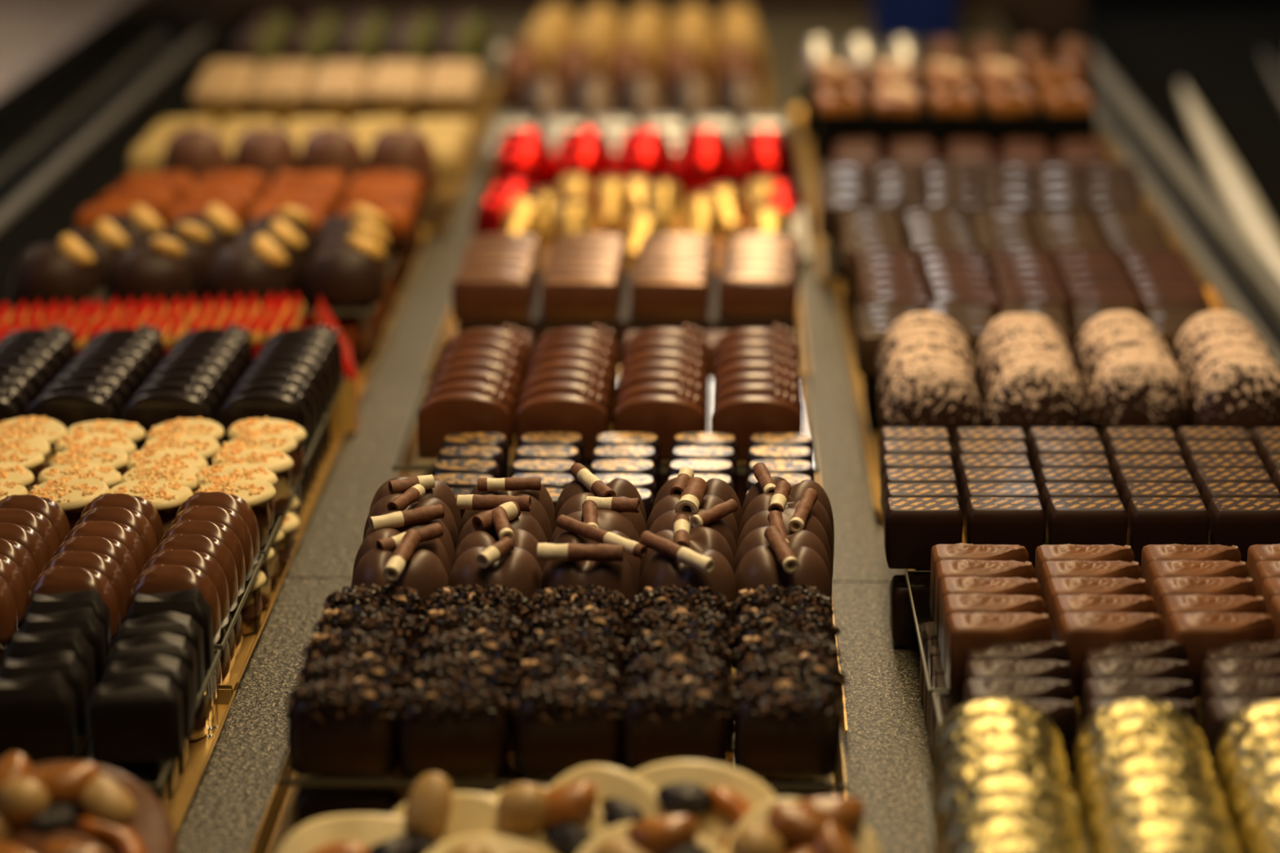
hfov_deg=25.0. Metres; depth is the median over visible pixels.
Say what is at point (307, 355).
chocolate
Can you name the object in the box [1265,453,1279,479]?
chocolate
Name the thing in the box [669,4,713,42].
chocolate
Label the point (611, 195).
cone
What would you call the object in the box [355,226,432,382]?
tray
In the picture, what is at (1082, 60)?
brown praline
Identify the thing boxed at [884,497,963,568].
chocolate
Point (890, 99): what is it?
almond florentine
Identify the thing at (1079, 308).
chocolate
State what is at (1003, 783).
chocolate
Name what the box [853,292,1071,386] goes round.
card riser
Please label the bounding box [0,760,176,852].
mendiant
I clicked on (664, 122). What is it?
foil
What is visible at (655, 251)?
chocolate
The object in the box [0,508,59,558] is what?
chocolate
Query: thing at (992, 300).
chocolate
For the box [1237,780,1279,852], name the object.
chocolate
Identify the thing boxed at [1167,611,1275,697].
chocolate
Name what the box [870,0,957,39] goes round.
crate
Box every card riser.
[551,167,746,211]
[801,67,1092,137]
[825,192,924,278]
[844,282,854,333]
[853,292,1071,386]
[862,350,1072,431]
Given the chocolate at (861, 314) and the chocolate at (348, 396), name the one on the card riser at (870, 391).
the chocolate at (861, 314)
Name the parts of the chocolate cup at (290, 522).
lid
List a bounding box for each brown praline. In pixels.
[498,43,546,87]
[499,54,547,103]
[551,44,599,79]
[552,54,601,102]
[604,43,652,83]
[606,54,653,102]
[657,43,704,88]
[658,54,707,102]
[710,43,757,88]
[712,54,760,102]
[926,37,964,63]
[928,44,964,65]
[968,37,1004,72]
[970,44,1008,75]
[1011,38,1046,62]
[1014,44,1050,76]
[1054,38,1090,62]
[1057,44,1094,82]
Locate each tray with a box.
[167,688,236,838]
[221,373,368,697]
[248,782,847,852]
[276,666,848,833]
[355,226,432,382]
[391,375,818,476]
[397,376,819,484]
[423,81,500,235]
[426,210,810,380]
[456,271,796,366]
[485,43,773,189]
[791,106,1205,288]
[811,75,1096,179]
[832,614,847,739]
[834,280,1227,524]
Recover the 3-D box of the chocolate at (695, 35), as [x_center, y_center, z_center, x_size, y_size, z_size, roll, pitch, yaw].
[0.036,-0.277,2.091,0.033,0.031,0.035,-2,17,-8]
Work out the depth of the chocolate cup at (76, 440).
1.03 m
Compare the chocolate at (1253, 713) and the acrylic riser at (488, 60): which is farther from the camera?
the acrylic riser at (488, 60)
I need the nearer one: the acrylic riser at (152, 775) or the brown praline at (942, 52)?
the acrylic riser at (152, 775)
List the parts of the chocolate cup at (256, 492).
lid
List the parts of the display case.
glass panel, metal knob, panel, panel, rail, rail, clamp rail, clamp rail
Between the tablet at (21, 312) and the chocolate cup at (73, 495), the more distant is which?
the tablet at (21, 312)
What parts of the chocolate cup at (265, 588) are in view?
lid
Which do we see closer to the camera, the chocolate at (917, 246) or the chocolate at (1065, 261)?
the chocolate at (1065, 261)
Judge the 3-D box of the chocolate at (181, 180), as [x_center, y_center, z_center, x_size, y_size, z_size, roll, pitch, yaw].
[-0.249,-0.120,1.484,0.037,0.021,0.035,1,15,1]
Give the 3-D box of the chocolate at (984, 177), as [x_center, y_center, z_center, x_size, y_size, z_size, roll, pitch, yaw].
[0.191,-0.123,1.509,0.026,0.018,0.027,0,16,3]
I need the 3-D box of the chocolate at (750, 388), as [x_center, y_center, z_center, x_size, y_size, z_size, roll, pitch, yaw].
[0.044,-0.006,1.089,0.034,0.026,0.016,0,16,1]
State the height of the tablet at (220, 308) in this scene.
0.034 m
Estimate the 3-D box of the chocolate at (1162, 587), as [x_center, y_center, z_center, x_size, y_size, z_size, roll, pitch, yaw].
[0.172,0.057,0.880,0.030,0.024,0.016,0,16,0]
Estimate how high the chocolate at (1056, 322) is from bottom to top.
0.018 m
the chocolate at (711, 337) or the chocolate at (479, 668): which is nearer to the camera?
the chocolate at (479, 668)
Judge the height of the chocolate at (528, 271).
0.020 m
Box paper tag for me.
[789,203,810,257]
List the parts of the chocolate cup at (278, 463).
lid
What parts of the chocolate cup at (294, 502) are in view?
lid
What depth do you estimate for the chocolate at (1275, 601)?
0.86 m
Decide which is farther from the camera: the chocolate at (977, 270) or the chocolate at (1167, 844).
the chocolate at (977, 270)
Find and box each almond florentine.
[813,57,862,88]
[816,86,864,114]
[870,61,915,88]
[872,84,920,114]
[921,61,972,88]
[926,85,978,114]
[974,60,1025,88]
[981,85,1035,114]
[1029,62,1079,88]
[1037,85,1093,114]
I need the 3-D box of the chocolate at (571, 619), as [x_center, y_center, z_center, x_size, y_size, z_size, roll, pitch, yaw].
[-0.019,0.066,0.849,0.032,0.026,0.019,1,15,4]
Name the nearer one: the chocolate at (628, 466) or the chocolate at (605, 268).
the chocolate at (628, 466)
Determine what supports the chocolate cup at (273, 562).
on the tray at (249, 641)
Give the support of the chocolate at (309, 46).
on the acrylic riser at (488, 60)
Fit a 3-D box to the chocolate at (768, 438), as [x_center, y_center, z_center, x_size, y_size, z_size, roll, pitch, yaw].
[0.051,0.012,1.049,0.024,0.016,0.015,0,16,1]
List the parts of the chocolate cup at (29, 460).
lid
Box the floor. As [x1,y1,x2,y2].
[1084,0,1279,8]
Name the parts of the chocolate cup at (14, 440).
lid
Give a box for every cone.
[503,193,542,235]
[525,187,564,252]
[551,196,594,235]
[555,172,592,203]
[591,175,631,235]
[624,176,648,218]
[624,208,666,271]
[641,178,682,233]
[682,191,722,238]
[705,182,744,242]
[744,177,777,215]
[750,204,792,234]
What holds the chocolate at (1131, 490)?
on the acrylic riser at (963, 539)
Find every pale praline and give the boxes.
[799,35,835,65]
[800,42,835,80]
[841,35,875,63]
[844,42,879,75]
[884,36,919,61]
[887,42,922,75]
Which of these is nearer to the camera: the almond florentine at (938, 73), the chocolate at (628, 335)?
the chocolate at (628, 335)
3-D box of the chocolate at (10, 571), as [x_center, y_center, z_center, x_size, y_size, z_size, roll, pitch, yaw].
[-0.206,0.051,0.900,0.028,0.025,0.018,2,17,5]
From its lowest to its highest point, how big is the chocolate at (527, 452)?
0.016 m
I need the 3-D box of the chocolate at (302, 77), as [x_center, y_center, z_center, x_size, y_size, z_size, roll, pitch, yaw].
[-0.219,-0.205,1.769,0.034,0.024,0.034,0,16,-1]
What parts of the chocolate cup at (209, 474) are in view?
lid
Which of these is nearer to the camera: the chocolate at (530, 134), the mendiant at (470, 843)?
the mendiant at (470, 843)
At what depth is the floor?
8.87 m
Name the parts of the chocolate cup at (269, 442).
lid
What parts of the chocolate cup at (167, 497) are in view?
lid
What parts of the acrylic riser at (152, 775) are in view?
leg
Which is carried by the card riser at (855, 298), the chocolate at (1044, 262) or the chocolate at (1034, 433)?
the chocolate at (1044, 262)
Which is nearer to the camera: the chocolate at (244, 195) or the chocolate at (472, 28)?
the chocolate at (244, 195)
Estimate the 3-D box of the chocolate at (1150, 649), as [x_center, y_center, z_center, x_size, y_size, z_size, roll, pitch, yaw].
[0.145,0.074,0.844,0.031,0.024,0.016,0,16,1]
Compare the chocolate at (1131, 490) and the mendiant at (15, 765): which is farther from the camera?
the chocolate at (1131, 490)
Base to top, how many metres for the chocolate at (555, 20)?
0.031 m
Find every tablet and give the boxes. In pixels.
[0,300,13,324]
[0,318,11,338]
[8,299,30,328]
[8,318,26,333]
[24,299,44,327]
[25,317,44,328]
[40,298,60,328]
[45,315,61,328]
[57,298,75,326]
[63,315,77,333]
[71,297,90,325]
[72,316,90,354]
[83,314,109,346]
[85,297,105,326]
[102,296,122,324]
[106,315,123,329]
[119,296,137,324]
[121,314,139,328]
[133,295,153,324]
[137,314,156,328]
[150,294,168,324]
[155,312,170,342]
[164,295,183,324]
[164,312,187,355]
[180,294,199,329]
[186,311,204,332]
[198,293,214,323]
[203,311,219,328]
[212,293,229,324]
[218,311,236,328]
[225,293,245,320]
[235,310,251,329]
[240,292,261,319]
[247,310,265,359]
[257,309,280,352]
[259,291,276,319]
[271,290,291,320]
[276,308,298,332]
[288,291,306,328]
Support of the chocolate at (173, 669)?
on the acrylic riser at (152, 775)
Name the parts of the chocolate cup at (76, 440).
lid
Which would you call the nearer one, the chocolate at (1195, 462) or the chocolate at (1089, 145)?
the chocolate at (1195, 462)
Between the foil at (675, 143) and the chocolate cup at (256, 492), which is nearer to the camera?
the chocolate cup at (256, 492)
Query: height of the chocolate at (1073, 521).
0.020 m
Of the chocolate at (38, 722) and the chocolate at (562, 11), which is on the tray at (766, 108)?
the chocolate at (562, 11)
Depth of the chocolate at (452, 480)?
1.00 m
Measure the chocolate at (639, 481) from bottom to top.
0.016 m
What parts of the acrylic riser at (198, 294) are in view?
leg, leg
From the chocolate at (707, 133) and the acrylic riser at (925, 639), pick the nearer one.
the acrylic riser at (925, 639)
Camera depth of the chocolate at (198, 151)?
1.52 m
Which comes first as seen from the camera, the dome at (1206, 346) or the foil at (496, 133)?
the dome at (1206, 346)
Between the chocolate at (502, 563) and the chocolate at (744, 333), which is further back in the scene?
the chocolate at (744, 333)
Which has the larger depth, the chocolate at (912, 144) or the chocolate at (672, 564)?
the chocolate at (912, 144)
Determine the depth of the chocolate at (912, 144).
1.63 m
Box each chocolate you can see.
[0,324,76,361]
[0,332,70,372]
[0,340,60,380]
[0,349,53,388]
[0,358,44,399]
[0,367,35,406]
[0,377,28,417]
[0,388,18,422]
[0,494,71,546]
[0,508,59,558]
[0,522,50,577]
[0,537,37,591]
[0,554,27,631]
[0,576,17,649]
[0,628,96,701]
[0,651,88,737]
[0,672,77,762]
[9,234,96,306]
[18,608,106,686]
[22,589,111,658]
[24,565,119,646]
[26,386,114,430]
[36,377,123,421]
[40,550,128,626]
[44,367,129,416]
[50,535,137,591]
[53,358,137,401]
[54,218,128,288]
[62,349,145,391]
[62,520,147,576]
[71,341,152,382]
[74,200,159,229]
[74,506,157,560]
[78,332,159,372]
[80,493,164,546]
[85,323,165,363]
[88,675,183,762]
[92,204,164,248]
[95,184,179,223]
[98,654,194,739]
[106,237,191,306]
[106,632,197,712]
[113,611,204,692]
[117,170,195,203]
[123,386,211,450]
[124,588,214,670]
[125,564,221,644]
[128,140,167,173]
[130,377,217,441]
[139,367,224,424]
[139,548,229,627]
[141,128,182,141]
[141,222,213,289]
[146,358,230,404]
[150,533,238,612]
[151,116,217,131]
[152,777,168,813]
[155,349,237,395]
[158,519,245,595]
[160,126,231,182]
[160,341,242,382]
[162,200,243,234]
[166,759,178,799]
[168,204,239,257]
[168,332,248,376]
[168,505,253,581]
[173,324,253,367]
[174,491,259,564]
[177,737,189,773]
[180,183,257,229]
[188,692,206,740]
[193,170,270,201]
[204,234,289,306]
[213,128,248,140]
[215,657,222,695]
[217,117,280,129]
[219,386,308,453]
[219,640,231,684]
[222,140,237,163]
[226,377,314,442]
[227,628,235,670]
[230,218,305,287]
[231,28,280,67]
[231,128,299,187]
[231,368,318,432]
[233,612,243,655]
[240,358,324,422]
[242,206,312,270]
[243,19,286,51]
[246,349,330,413]
[247,199,326,235]
[251,340,334,403]
[252,12,294,36]
[257,332,339,394]
[259,184,339,218]
[262,324,343,385]
[271,169,346,206]
[280,30,330,70]
[280,117,345,129]
[284,128,315,140]
[284,676,400,777]
[292,21,336,53]
[293,140,303,156]
[296,653,406,726]
[297,126,367,190]
[299,11,342,36]
[299,476,303,512]
[300,629,411,675]
[302,234,386,306]
[302,463,309,502]
[305,314,377,366]
[307,219,389,284]
[307,454,313,492]
[310,204,389,262]
[311,443,318,481]
[312,605,420,666]
[314,294,358,433]
[316,435,321,471]
[320,425,326,462]
[323,582,428,639]
[324,414,331,453]
[329,28,380,71]
[336,200,413,254]
[341,21,385,53]
[342,184,419,234]
[346,11,391,37]
[346,115,408,129]
[346,170,423,213]
[347,128,385,141]
[351,528,448,618]
[352,522,451,577]
[359,141,372,160]
[363,484,457,551]
[364,503,454,568]
[367,128,435,196]
[368,474,461,534]
[372,300,385,341]
[380,28,430,70]
[384,272,395,319]
[388,21,434,53]
[391,254,404,297]
[393,679,509,778]
[395,12,439,39]
[401,245,412,278]
[403,652,514,745]
[410,117,473,155]
[411,628,519,720]
[412,222,420,260]
[416,605,524,668]
[417,127,466,168]
[417,387,509,459]
[422,377,514,448]
[423,471,431,475]
[424,582,529,639]
[427,365,516,435]
[429,138,462,182]
[430,30,480,65]
[431,355,519,411]
[431,458,500,478]
[433,473,493,488]
[435,344,521,397]
[436,21,484,62]
[437,445,505,478]
[440,334,526,387]
[441,432,509,477]
[444,10,490,52]
[444,324,528,375]
[447,537,542,616]
[450,488,473,519]
[451,271,532,319]
[451,508,546,572]
[454,500,547,553]
[455,263,533,309]
[456,493,552,543]
[459,256,536,302]
[461,248,537,291]
[463,240,540,286]
[464,476,555,533]
[466,233,542,277]
[472,190,520,235]
[481,179,533,198]
[492,141,552,189]
[495,126,554,169]
[510,459,575,477]
[510,654,622,711]
[511,473,575,488]
[511,676,622,777]
[514,445,581,463]
[515,88,561,129]
[515,389,607,460]
[516,76,562,115]
[516,627,626,695]
[518,377,608,432]
[518,431,584,466]
[520,366,609,432]
[520,605,628,684]
[522,22,564,68]
[524,331,532,364]
[524,355,613,424]
[524,584,631,668]
[527,344,613,412]
[529,13,570,46]
[530,333,616,400]
[533,324,618,390]
[537,542,639,641]
[538,4,576,43]
[541,271,619,319]
[542,263,621,310]
[546,255,622,302]
[546,488,563,508]
[546,515,647,587]
[548,248,625,293]
[550,500,640,560]
[551,240,626,285]
[552,141,613,190]
[552,492,645,538]
[553,233,626,248]
[554,462,647,526]
[555,126,614,172]
[564,88,610,126]
[566,75,611,115]
[570,22,613,68]
[579,13,618,48]
[582,4,622,44]
[588,458,657,483]
[591,445,658,493]
[594,432,660,482]
[595,473,657,498]
[613,141,675,181]
[613,390,704,461]
[614,75,659,115]
[615,88,660,128]
[616,127,675,170]
[616,366,706,402]
[616,377,706,432]
[618,355,706,403]
[618,675,732,773]
[619,22,662,68]
[620,345,706,379]
[621,334,706,368]
[622,331,639,353]
[622,629,733,688]
[622,653,737,745]
[624,13,665,52]
[624,324,709,390]
[626,4,668,46]
[628,585,733,640]
[628,605,735,675]
[630,271,709,319]
[632,263,710,310]
[634,255,711,302]
[635,248,711,292]
[636,488,654,522]
[637,240,712,284]
[638,530,736,627]
[640,232,714,277]
[640,513,734,579]
[645,476,738,546]
[648,498,737,559]
[652,466,742,532]
[664,75,710,111]
[664,88,710,133]
[666,459,735,492]
[666,474,734,490]
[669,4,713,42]
[669,13,714,55]
[669,22,712,68]
[669,445,737,493]
[671,432,737,482]
[675,140,737,192]
[676,126,736,168]
[703,330,728,377]
[710,390,802,462]
[712,345,799,391]
[712,367,802,402]
[712,377,803,425]
[713,75,759,113]
[713,355,801,391]
[714,88,759,133]
[714,324,799,356]
[714,334,799,368]
[715,4,758,44]
[715,13,760,52]
[717,271,796,319]
[719,22,763,67]
[719,263,796,310]
[722,255,799,302]
[723,248,799,292]
[724,240,799,284]
[726,232,800,275]
[729,584,834,669]
[729,678,845,777]
[731,631,843,690]
[733,606,840,666]
[734,510,831,587]
[734,525,832,626]
[734,652,847,741]
[736,127,795,172]
[736,488,831,583]
[737,141,798,191]
[738,480,833,579]
[742,462,834,556]
[745,473,813,493]
[746,180,806,231]
[746,445,813,470]
[746,459,814,481]
[747,432,813,455]
[750,193,814,245]
[817,172,870,207]
[817,194,872,237]
[818,161,869,177]
[819,182,871,199]
[831,138,882,161]
[831,151,879,191]
[838,208,898,248]
[840,217,902,251]
[840,224,902,262]
[841,231,905,268]
[842,240,906,282]
[852,249,916,292]
[853,311,915,355]
[855,257,919,297]
[855,304,919,312]
[855,318,899,359]
[856,266,922,305]
[856,325,891,373]
[857,275,924,305]
[860,284,928,304]
[862,293,931,311]
[871,161,923,179]
[871,172,924,191]
[871,182,924,205]
[872,194,928,231]
[878,426,951,478]
[880,440,954,467]
[880,453,955,511]
[881,468,959,519]
[883,483,961,526]
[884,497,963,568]
[885,138,938,161]
[888,151,937,182]
[889,574,913,646]
[902,209,964,235]
[903,216,966,248]
[906,224,969,249]
[908,231,973,249]
[910,240,973,261]
[919,249,983,275]
[919,653,924,702]
[922,257,987,280]
[923,673,927,720]
[924,161,977,192]
[924,172,978,190]
[924,182,980,200]
[924,266,990,288]
[925,194,980,226]
[926,275,994,295]
[926,304,993,318]
[926,689,930,737]
[928,284,998,304]
[928,695,935,756]
[929,542,1029,621]
[930,697,1064,794]
[932,293,1000,319]
[932,311,993,319]
[932,715,1068,813]
[933,559,1035,638]
[933,733,1071,829]
[933,753,1073,852]
[934,714,938,736]
[937,576,1041,653]
[938,773,1081,852]
[940,793,1084,852]
[941,593,1045,675]
[942,138,996,161]
[944,151,993,181]
[945,612,1052,697]
[946,815,1079,852]
[949,318,992,326]
[953,427,1028,471]
[955,440,1030,476]
[955,454,1031,496]
[958,326,986,368]
[960,468,1037,515]
[962,482,1042,541]
[963,677,1074,704]
[964,497,1045,568]
[964,658,1073,686]
[965,640,1069,663]
[967,209,1029,231]
[967,698,1078,763]
[967,836,1066,852]
[969,216,1033,235]
[970,224,1035,247]
[973,231,1038,249]
[974,240,1039,262]
[977,161,1031,182]
[977,172,1031,189]
[977,182,1034,200]
[978,194,1035,222]
[986,249,1051,275]
[990,257,1056,280]
[992,266,1059,287]
[995,275,1063,292]
[997,139,1052,161]
[997,284,1066,301]
[999,151,1048,170]
[999,304,1066,318]
[1000,293,1071,328]
[1000,311,1068,326]
[1026,426,1100,466]
[1031,161,1086,181]
[1031,172,1086,191]
[1031,209,1095,230]
[1031,440,1107,475]
[1032,183,1088,199]
[1032,194,1089,210]
[1033,217,1097,235]
[1034,453,1111,485]
[1035,224,1101,239]
[1035,543,1134,586]
[1037,467,1115,497]
[1038,232,1103,249]
[1040,482,1119,544]
[1040,560,1142,604]
[1042,240,1108,259]
[1045,497,1128,546]
[1045,577,1148,624]
[1048,319,1069,330]
[1051,594,1157,641]
[1053,138,1108,161]
[1053,249,1119,269]
[1056,151,1106,168]
[1056,325,1071,355]
[1057,257,1124,275]
[1057,611,1164,697]
[1059,266,1127,284]
[1063,275,1132,293]
[1066,283,1136,328]
[1071,293,1142,328]
[1071,304,1140,335]
[1071,311,1137,350]
[1072,326,1084,352]
[1072,697,1207,796]
[1074,319,1092,328]
[1075,715,1213,814]
[1079,734,1216,837]
[1080,657,1191,712]
[1081,677,1194,726]
[1083,640,1187,662]
[1084,161,1138,178]
[1084,753,1226,852]
[1085,172,1141,191]
[1085,182,1142,202]
[1085,697,1199,727]
[1086,194,1144,217]
[1087,773,1229,852]
[1093,794,1239,852]
[1094,208,1158,229]
[1098,217,1163,237]
[1102,224,1167,241]
[1102,426,1177,453]
[1102,815,1236,852]
[1104,232,1170,248]
[1106,440,1183,466]
[1108,240,1175,257]
[1110,454,1187,486]
[1115,468,1194,501]
[1119,248,1185,266]
[1121,482,1202,515]
[1123,257,1191,275]
[1124,836,1222,852]
[1126,497,1209,568]
[1127,266,1194,284]
[1132,275,1201,293]
[1136,283,1206,298]
[1139,293,1210,318]
[1141,543,1241,582]
[1144,304,1211,319]
[1146,311,1204,320]
[1146,560,1248,597]
[1147,319,1191,326]
[1152,325,1184,355]
[1152,576,1255,616]
[1160,594,1266,640]
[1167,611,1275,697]
[1175,426,1250,451]
[1182,440,1258,466]
[1186,454,1266,479]
[1193,467,1272,496]
[1199,657,1279,715]
[1200,482,1279,510]
[1200,676,1279,734]
[1201,640,1279,663]
[1204,697,1279,769]
[1207,497,1279,563]
[1214,698,1279,787]
[1218,717,1279,804]
[1225,736,1279,828]
[1231,756,1279,844]
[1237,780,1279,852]
[1246,543,1279,582]
[1247,804,1279,852]
[1250,427,1279,453]
[1253,560,1279,597]
[1257,440,1279,466]
[1259,828,1279,852]
[1262,577,1279,615]
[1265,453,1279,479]
[1270,595,1279,639]
[1271,467,1279,492]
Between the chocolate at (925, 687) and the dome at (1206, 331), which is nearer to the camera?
the chocolate at (925, 687)
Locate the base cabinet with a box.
[208,0,212,5]
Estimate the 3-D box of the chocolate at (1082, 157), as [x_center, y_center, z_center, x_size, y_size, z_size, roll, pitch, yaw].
[0.247,-0.140,1.607,0.028,0.024,0.030,0,15,0]
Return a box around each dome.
[875,311,972,378]
[877,324,973,390]
[877,336,977,401]
[877,349,976,419]
[879,360,982,436]
[973,313,1066,380]
[976,323,1071,391]
[980,336,1076,401]
[981,347,1081,417]
[984,359,1086,435]
[1071,311,1160,373]
[1077,324,1169,384]
[1080,333,1174,401]
[1084,346,1184,411]
[1085,355,1189,430]
[1171,310,1258,366]
[1177,323,1269,376]
[1182,333,1275,404]
[1188,346,1279,417]
[1191,358,1279,431]
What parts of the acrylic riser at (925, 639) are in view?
leg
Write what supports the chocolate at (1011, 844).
on the acrylic riser at (926, 784)
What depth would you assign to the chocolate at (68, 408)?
1.07 m
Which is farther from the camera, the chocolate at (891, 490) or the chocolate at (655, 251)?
the chocolate at (655, 251)
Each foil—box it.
[484,139,499,181]
[487,127,515,142]
[490,115,534,130]
[540,127,577,139]
[542,116,585,128]
[549,139,559,161]
[591,116,635,128]
[597,127,632,139]
[609,139,620,166]
[641,115,685,129]
[653,127,685,139]
[670,139,681,167]
[693,115,736,129]
[697,127,736,141]
[731,140,737,164]
[742,115,786,137]
[743,127,786,136]
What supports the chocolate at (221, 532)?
on the acrylic riser at (225, 632)
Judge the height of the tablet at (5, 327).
0.034 m
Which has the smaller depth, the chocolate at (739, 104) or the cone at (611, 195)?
the cone at (611, 195)
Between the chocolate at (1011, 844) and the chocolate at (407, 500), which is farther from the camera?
the chocolate at (407, 500)
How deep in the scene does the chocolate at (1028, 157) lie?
1.60 m
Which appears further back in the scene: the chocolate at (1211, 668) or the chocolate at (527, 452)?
the chocolate at (527, 452)
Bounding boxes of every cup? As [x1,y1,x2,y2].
[0,415,66,467]
[0,431,50,484]
[0,448,44,490]
[0,462,34,492]
[0,480,27,500]
[27,475,109,529]
[38,462,121,489]
[48,444,128,484]
[54,430,136,475]
[66,419,145,451]
[109,479,193,533]
[120,461,199,494]
[125,445,208,471]
[141,431,220,466]
[146,417,224,458]
[189,81,250,126]
[194,475,275,547]
[195,71,254,111]
[195,462,277,528]
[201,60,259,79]
[212,445,293,515]
[219,431,297,484]
[226,416,306,484]
[240,569,266,635]
[247,81,306,126]
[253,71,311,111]
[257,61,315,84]
[259,546,274,608]
[267,528,284,589]
[275,511,300,576]
[286,495,298,550]
[306,81,364,125]
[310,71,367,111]
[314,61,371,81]
[363,80,421,124]
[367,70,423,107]
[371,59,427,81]
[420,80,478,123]
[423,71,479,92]
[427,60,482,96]
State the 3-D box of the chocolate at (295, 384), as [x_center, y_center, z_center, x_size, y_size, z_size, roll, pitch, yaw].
[-0.140,-0.007,1.096,0.033,0.025,0.013,0,16,1]
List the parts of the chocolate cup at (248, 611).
lid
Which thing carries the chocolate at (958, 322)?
on the card riser at (870, 391)
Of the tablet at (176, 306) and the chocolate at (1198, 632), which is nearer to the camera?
the chocolate at (1198, 632)
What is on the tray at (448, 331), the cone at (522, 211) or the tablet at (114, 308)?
the cone at (522, 211)
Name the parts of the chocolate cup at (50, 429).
lid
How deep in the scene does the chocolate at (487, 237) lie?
1.36 m
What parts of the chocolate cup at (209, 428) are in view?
lid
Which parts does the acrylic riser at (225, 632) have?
leg, leg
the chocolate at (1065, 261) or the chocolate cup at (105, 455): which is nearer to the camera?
the chocolate cup at (105, 455)
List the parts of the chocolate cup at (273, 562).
lid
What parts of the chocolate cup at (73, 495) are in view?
lid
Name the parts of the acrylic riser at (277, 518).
leg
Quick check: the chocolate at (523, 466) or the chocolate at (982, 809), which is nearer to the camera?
the chocolate at (982, 809)
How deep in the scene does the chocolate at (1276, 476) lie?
0.99 m
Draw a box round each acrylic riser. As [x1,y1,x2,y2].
[0,648,221,792]
[9,196,425,369]
[17,554,264,728]
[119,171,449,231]
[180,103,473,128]
[217,374,345,532]
[258,480,299,556]
[478,46,497,116]
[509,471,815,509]
[905,570,948,729]
[914,531,1035,570]
[920,779,1084,852]
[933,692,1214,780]
[949,380,1253,450]
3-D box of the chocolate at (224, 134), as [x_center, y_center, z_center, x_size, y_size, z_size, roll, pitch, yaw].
[-0.224,-0.156,1.611,0.034,0.018,0.033,1,17,3]
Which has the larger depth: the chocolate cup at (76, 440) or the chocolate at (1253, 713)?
the chocolate cup at (76, 440)
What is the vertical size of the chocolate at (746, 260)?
0.020 m
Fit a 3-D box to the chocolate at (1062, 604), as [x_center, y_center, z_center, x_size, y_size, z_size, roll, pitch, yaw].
[0.140,0.062,0.864,0.030,0.024,0.016,0,17,1]
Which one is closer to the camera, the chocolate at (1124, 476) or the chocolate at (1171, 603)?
the chocolate at (1171, 603)
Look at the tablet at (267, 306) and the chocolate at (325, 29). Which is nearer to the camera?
the tablet at (267, 306)
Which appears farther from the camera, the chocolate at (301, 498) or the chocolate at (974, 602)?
the chocolate at (301, 498)
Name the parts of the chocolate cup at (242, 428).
lid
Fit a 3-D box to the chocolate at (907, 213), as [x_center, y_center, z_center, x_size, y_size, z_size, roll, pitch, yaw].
[0.145,-0.098,1.424,0.029,0.018,0.017,0,16,1]
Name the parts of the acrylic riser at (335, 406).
leg, leg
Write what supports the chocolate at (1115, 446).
on the acrylic riser at (963, 539)
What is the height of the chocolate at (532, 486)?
0.034 m
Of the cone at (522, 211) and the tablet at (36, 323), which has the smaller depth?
the tablet at (36, 323)
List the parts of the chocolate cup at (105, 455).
lid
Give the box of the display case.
[0,0,1279,852]
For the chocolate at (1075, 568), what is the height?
0.023 m
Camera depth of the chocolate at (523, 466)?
1.01 m
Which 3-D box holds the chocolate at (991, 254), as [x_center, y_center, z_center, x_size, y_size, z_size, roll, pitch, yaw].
[0.176,-0.073,1.339,0.029,0.018,0.016,0,16,1]
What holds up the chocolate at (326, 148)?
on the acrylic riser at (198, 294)
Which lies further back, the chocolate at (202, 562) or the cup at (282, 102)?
the cup at (282, 102)
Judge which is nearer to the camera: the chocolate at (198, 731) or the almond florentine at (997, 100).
the chocolate at (198, 731)
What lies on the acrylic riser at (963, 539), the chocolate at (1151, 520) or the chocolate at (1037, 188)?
the chocolate at (1151, 520)
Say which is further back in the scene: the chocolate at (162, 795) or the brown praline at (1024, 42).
the brown praline at (1024, 42)
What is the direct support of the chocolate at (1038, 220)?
on the card riser at (850, 293)
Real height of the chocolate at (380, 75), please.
0.025 m
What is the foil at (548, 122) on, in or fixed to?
on the tray at (766, 108)
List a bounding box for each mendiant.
[0,751,32,840]
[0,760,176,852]
[0,826,109,852]
[275,813,444,852]
[391,772,518,852]
[426,833,551,852]
[460,782,609,852]
[548,764,668,826]
[577,814,725,852]
[618,760,777,850]
[723,796,882,852]
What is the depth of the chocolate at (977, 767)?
0.73 m
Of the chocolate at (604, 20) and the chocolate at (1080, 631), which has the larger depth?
the chocolate at (604, 20)
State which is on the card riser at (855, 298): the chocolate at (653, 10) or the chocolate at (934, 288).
the chocolate at (934, 288)
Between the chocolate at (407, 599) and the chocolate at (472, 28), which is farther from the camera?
the chocolate at (472, 28)
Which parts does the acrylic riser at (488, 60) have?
leg, leg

